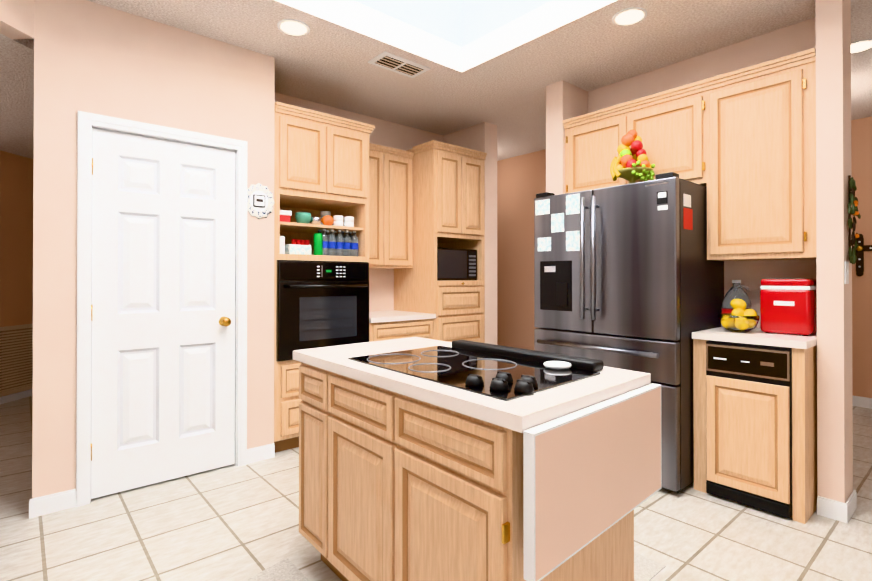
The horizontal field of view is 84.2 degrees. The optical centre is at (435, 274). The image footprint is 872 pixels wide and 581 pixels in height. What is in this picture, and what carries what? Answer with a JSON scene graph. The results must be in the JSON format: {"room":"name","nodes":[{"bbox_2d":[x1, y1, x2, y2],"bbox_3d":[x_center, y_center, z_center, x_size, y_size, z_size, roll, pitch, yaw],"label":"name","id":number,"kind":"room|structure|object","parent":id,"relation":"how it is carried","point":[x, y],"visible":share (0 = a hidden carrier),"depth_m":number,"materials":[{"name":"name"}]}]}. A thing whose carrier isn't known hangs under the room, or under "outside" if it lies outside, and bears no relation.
{"room":"kitchen","nodes":[
{"label":"kitchen","id":0,"kind":"room"},
{"bbox_2d":[0,151,32,396],"bbox_3d":[-4.417,-0.127,2.644,0.120,2.730,9.000,0,0,4],"label":"wall","id":1,"kind":"structure","parent":0,"point":[16,239],"depth_m":4.82,"materials":[{"name":"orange paint"}]},
{"bbox_2d":[0,389,31,403],"bbox_3d":[-4.350,1.190,2.632,0.012,0.095,9.000,0,0,4],"label":"baseboard","id":2,"kind":"structure","parent":1,"relation":"attached to","point":[15,396],"depth_m":4.80,"materials":[{"name":"white wood"}]},
{"bbox_2d":[0,324,32,396],"bbox_3d":[-4.182,0.840,4.863,0.021,0.670,0.770,0,0,4],"label":"air vent","id":3,"kind":"object","parent":1,"relation":"in","point":[15,358],"visible":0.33,"depth_m":4.79,"materials":[{"name":"beige"}]},
{"bbox_2d":[0,0,33,38],"bbox_3d":[-2.288,-0.140,0.232,0.120,2.730,4.500,0,0,4],"label":"wall","id":4,"kind":"structure","parent":0,"point":[16,19],"depth_m":2.40,"materials":[{"name":"paint"}]},
{"bbox_2d":[0,33,33,158],"bbox_3d":[-3.288,-1.239,2.316,2.180,0.050,8.500,0,0,4],"label":"ceiling","id":5,"kind":"structure","parent":0,"point":[16,91],"depth_m":3.25,"materials":[{"name":"white paint"}]},
{"bbox_2d":[32,0,274,497],"bbox_3d":[-1.624,-0.126,2.930,1.265,2.730,0.120,0,0,-41],"label":"wall","id":6,"kind":"structure","parent":0,"point":[93,57],"depth_m":2.67,"materials":[{"name":"paint"}]},
{"bbox_2d":[29,443,274,518],"bbox_3d":[-1.585,1.192,2.868,1.278,0.095,0.012,0,0,-41],"label":"baseboard","id":7,"kind":"structure","parent":6,"relation":"attached to","point":[51,503],"depth_m":2.54,"materials":[{"name":"white wood"}]},
{"bbox_2d":[76,111,247,506],"bbox_3d":[-1.619,0.181,2.916,0.896,2.116,0.141,0,0,-41],"label":"door frame","id":8,"kind":"structure","parent":6,"relation":"attached to","point":[87,122],"depth_m":2.63,"materials":[{"name":"white wood"}]},
{"bbox_2d":[91,128,234,498],"bbox_3d":[-1.585,0.211,2.877,0.762,2.032,0.106,0,0,-41],"label":"pantry door","id":9,"kind":"structure","parent":6,"relation":"in","point":[163,322],"depth_m":2.86,"materials":[{"name":"white wood"}]},
{"bbox_2d":[247,183,274,218],"bbox_3d":[-1.181,-0.493,3.221,0.214,0.244,0.016,0,0,-41],"label":"wall clock","id":10,"kind":"object","parent":6,"relation":"attached to","point":[260,202],"visible":0.98,"depth_m":3.22,"materials":[{"name":"white plastic"}]},
{"bbox_2d":[275,92,443,311],"bbox_3d":[-0.921,-0.118,4.329,2.898,2.730,0.120,0,0,-41],"label":"wall","id":11,"kind":"structure","parent":0,"point":[400,137],"depth_m":4.60,"materials":[{"name":"paint"}]},
{"bbox_2d":[369,143,413,268],"bbox_3d":[-0.558,-0.596,4.350,0.665,1.065,0.322,0,0,-41],"label":"upper cabinet","id":12,"kind":"object","parent":11,"relation":"attached to","point":[390,207],"visible":0.6,"depth_m":4.29,"materials":[{"name":"brown wood"}]},
{"bbox_2d":[0,396,871,580],"bbox_3d":[-0.595,1.265,3.104,9.700,0.050,10.600,0,0,-41],"label":"floor","id":13,"kind":"structure","parent":0,"point":[232,522],"depth_m":2.31,"materials":[{"name":"tile"}]},
{"bbox_2d":[245,557,308,580],"bbox_3d":[-0.225,1.228,1.096,0.675,0.003,2.075,0,0,-41],"label":"area rug","id":14,"kind":"object","parent":13,"relation":"on","point":[286,569],"visible":1,"depth_m":1.98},
{"bbox_2d":[274,102,374,452],"bbox_3d":[-0.968,0.034,3.750,0.796,2.420,0.690,0,0,-41],"label":"tall cabinet","id":15,"kind":"object","parent":13,"relation":"on","point":[321,161],"visible":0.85,"depth_m":3.49,"materials":[{"name":"brown wood"}]},
{"bbox_2d":[280,210,357,256],"bbox_3d":[-0.928,-0.320,3.682,0.676,0.356,0.253,0,0,-41],"label":"bottles","id":16,"kind":"object","parent":15,"relation":"in","point":[333,243],"visible":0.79,"depth_m":3.64,"materials":[{"name":"multicoloured plastic"}]},
{"bbox_2d":[276,260,368,360],"bbox_3d":[-0.801,0.247,3.531,0.732,0.690,0.142,0,0,-41],"label":"wall oven","id":17,"kind":"object","parent":15,"relation":"in","point":[320,303],"depth_m":3.48,"materials":[{"name":"black"}]},
{"bbox_2d":[369,310,435,341],"bbox_3d":[-0.458,0.794,4.227,0.665,0.905,0.628,0,0,-41],"label":"base cabinet","id":18,"kind":"object","parent":13,"relation":"on","point":[389,324],"visible":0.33,"depth_m":4.01,"materials":[{"name":"brown wood"}]},
{"bbox_2d":[394,140,486,342],"bbox_3d":[0.033,0.038,4.644,0.679,2.420,0.644,0,0,-41],"label":"tall cabinet","id":19,"kind":"object","parent":13,"relation":"on","point":[443,279],"visible":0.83,"depth_m":4.41,"materials":[{"name":"brown wood"}]},
{"bbox_2d":[437,248,476,280],"bbox_3d":[0.066,-0.094,4.627,0.522,0.294,0.418,0,0,-41],"label":"microwave","id":20,"kind":"object","parent":19,"relation":"in","point":[453,264],"depth_m":4.46,"materials":[{"name":"black"}]},
{"bbox_2d":[293,357,661,580],"bbox_3d":[0.058,0.797,1.812,0.719,0.873,1.324,0,0,-41],"label":"kitchen island","id":21,"kind":"object","parent":13,"relation":"on","point":[423,459],"depth_m":1.39,"materials":[{"name":"brown wood"}]},
{"bbox_2d":[293,337,656,424],"bbox_3d":[0.044,0.348,1.848,0.739,0.038,1.326,0,0,-41],"label":"island countertop","id":22,"kind":"structure","parent":21,"relation":"on","point":[524,410],"depth_m":1.38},
{"bbox_2d":[337,339,624,400],"bbox_3d":[0.128,0.310,1.751,0.591,0.034,0.852,0,0,-41],"label":"cooktop","id":23,"kind":"object","parent":22,"relation":"in","point":[505,373],"depth_m":1.67,"materials":[{"name":"black glass"}]},
{"bbox_2d":[534,172,723,492],"bbox_3d":[1.260,0.335,3.252,0.794,1.813,0.978,0,0,-41],"label":"refrigerator","id":24,"kind":"object","parent":13,"relation":"on","point":[630,276],"visible":0.79,"depth_m":2.89,"materials":[{"name":"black metal"}]},
{"bbox_2d":[610,130,654,183],"bbox_3d":[1.268,-0.740,3.110,0.255,0.389,0.273,0,0,-41],"label":"arrangement","id":25,"kind":"object","parent":24,"relation":"on","point":[625,165],"visible":0.96,"depth_m":3.05,"materials":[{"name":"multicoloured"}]},
{"bbox_2d":[692,327,817,523],"bbox_3d":[1.851,0.784,2.748,0.559,0.908,0.535,0,0,-41],"label":"base cabinet","id":26,"kind":"object","parent":13,"relation":"on","point":[755,413],"visible":0.96,"depth_m":2.53,"materials":[{"name":"brown wood"}]},
{"bbox_2d":[722,280,750,327],"bbox_3d":[1.867,0.182,2.997,0.159,0.298,0.159,0,0,-41],"label":"water jug","id":27,"kind":"object","parent":26,"relation":"on","point":[736,291],"visible":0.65,"depth_m":2.96,"materials":[{"name":"clear plastic"}]},
{"bbox_2d":[718,299,759,332],"bbox_3d":[1.749,0.234,2.789,0.204,0.192,0.204,0,0,-41],"label":"lemon bowl","id":28,"kind":"object","parent":26,"relation":"on","point":[740,318],"visible":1,"depth_m":2.74,"materials":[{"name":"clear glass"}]},
{"bbox_2d":[760,278,816,335],"bbox_3d":[2.020,0.175,2.742,0.292,0.308,0.235,0,0,-41],"label":"cooler","id":29,"kind":"object","parent":26,"relation":"on","point":[788,305],"visible":0.79,"depth_m":2.64,"materials":[{"name":"red plastic"}]},
{"bbox_2d":[30,0,871,160],"bbox_3d":[-0.595,-1.990,3.122,9.700,1.000,10.600,0,0,-41],"label":"ceiling","id":30,"kind":"structure","parent":0,"point":[323,61],"depth_m":3.23,"materials":[{"name":"white paint"}]},
{"bbox_2d":[277,19,309,35],"bbox_3d":[-0.856,-1.487,2.904,0.189,0.008,0.189,0,0,43],"label":"recessed light","id":31,"kind":"object","parent":30,"relation":"in","point":[293,27],"depth_m":2.89,"materials":[{"name":"white"}]},
{"bbox_2d":[368,51,430,77],"bbox_3d":[-0.258,-1.481,3.417,0.400,0.012,0.210,0,0,-41],"label":"ceiling vent","id":32,"kind":"object","parent":30,"relation":"in","point":[396,64],"visible":1,"depth_m":3.40,"materials":[{"name":"white metal"}]},
{"bbox_2d":[612,7,646,25],"bbox_3d":[1.116,-1.488,2.782,0.189,0.008,0.189,0,0,40],"label":"recessed light","id":33,"kind":"object","parent":30,"relation":"in","point":[623,17],"depth_m":2.77,"materials":[{"name":"white"}]},
{"bbox_2d":[851,39,871,53],"bbox_3d":[2.753,-1.486,3.143,0.189,0.008,0.189,0,0,43],"label":"recessed light","id":34,"kind":"object","parent":30,"relation":"in","point":[862,45],"depth_m":3.12,"materials":[{"name":"white"}]},
{"bbox_2d":[444,122,496,344],"bbox_3d":[0.344,-0.115,4.945,0.179,2.730,0.600,0,0,-41],"label":"wall","id":35,"kind":"structure","parent":0,"point":[481,137],"depth_m":4.73,"materials":[{"name":"paint"}]},
{"bbox_2d":[497,149,545,349],"bbox_3d":[0.417,-0.105,6.760,0.120,2.730,6.000,0,0,-41],"label":"wall","id":36,"kind":"structure","parent":0,"point":[521,181],"depth_m":5.98,"materials":[{"name":"beige paint"}]},
{"bbox_2d":[546,80,587,194],"bbox_3d":[1.094,-0.121,3.887,0.470,2.730,0.154,0,0,-41],"label":"wall","id":37,"kind":"structure","parent":0,"point":[565,100],"depth_m":3.74,"materials":[{"name":"paint"}]},
{"bbox_2d":[634,552,665,580],"bbox_3d":[0.452,1.234,2.304,0.440,0.003,1.080,0,0,-41],"label":"tile","id":38,"kind":"object","parent":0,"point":[646,569],"visible":0.18,"depth_m":2.02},
{"bbox_2d":[588,17,816,327],"bbox_3d":[1.782,-0.123,3.358,0.120,2.730,1.542,0,0,-41],"label":"wall","id":39,"kind":"structure","parent":0,"point":[780,43],"depth_m":3.08,"materials":[{"name":"paint"}]},
{"bbox_2d":[563,48,816,260],"bbox_3d":[1.602,-0.634,3.206,0.350,1.090,1.541,0,0,-41],"label":"upper cabinet","id":40,"kind":"object","parent":39,"relation":"attached to","point":[740,144],"visible":0.83,"depth_m":2.80,"materials":[{"name":"brown wood"}]},
{"bbox_2d":[815,0,852,502],"bbox_3d":[2.189,-0.127,2.617,0.470,2.730,0.108,0,0,-41],"label":"wall","id":41,"kind":"structure","parent":0,"point":[834,293],"depth_m":2.47,"materials":[{"name":"paint"}]},
{"bbox_2d":[817,490,856,522],"bbox_3d":[1.634,1.194,3.254,0.496,0.095,1.834,0,0,-41],"label":"baseboard","id":42,"kind":"structure","parent":41,"relation":"attached to","point":[835,510],"depth_m":2.45,"materials":[{"name":"white wood"}]},
{"bbox_2d":[844,261,848,283],"bbox_3d":[2.091,-0.011,2.452,0.075,0.115,0.010,0,0,-41],"label":"switch plate","id":43,"kind":"object","parent":41,"relation":"attached to","point":[846,272],"visible":0.96,"depth_m":2.44,"materials":[{"name":"white plastic"}]},
{"bbox_2d":[848,175,860,263],"bbox_3d":[2.147,-0.282,2.479,0.202,0.462,0.041,0,0,-41],"label":"swag","id":44,"kind":"object","parent":41,"relation":"attached to","point":[853,238],"visible":1,"depth_m":2.45,"materials":[{"name":"green plant"}]},
{"bbox_2d":[851,117,871,397],"bbox_3d":[2.819,-0.109,6.059,0.120,2.730,10.200,0,0,-41],"label":"wall","id":45,"kind":"structure","parent":0,"point":[861,151],"depth_m":4.56,"materials":[{"name":"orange paint"}]},
{"bbox_2d":[852,234,871,275],"bbox_3d":[4.008,-0.187,4.562,0.033,0.406,0.333,0,0,-41],"label":"cross","id":46,"kind":"object","parent":45,"relation":"attached to","point":[861,248],"visible":0.62,"depth_m":4.55,"materials":[{"name":"black"}]},
{"bbox_2d":[853,396,871,408],"bbox_3d":[2.768,1.208,6.008,0.012,0.095,10.200,0,0,-41],"label":"baseboard","id":47,"kind":"structure","parent":45,"relation":"attached to","point":[859,401],"depth_m":4.55,"materials":[{"name":"white"}]}
]}

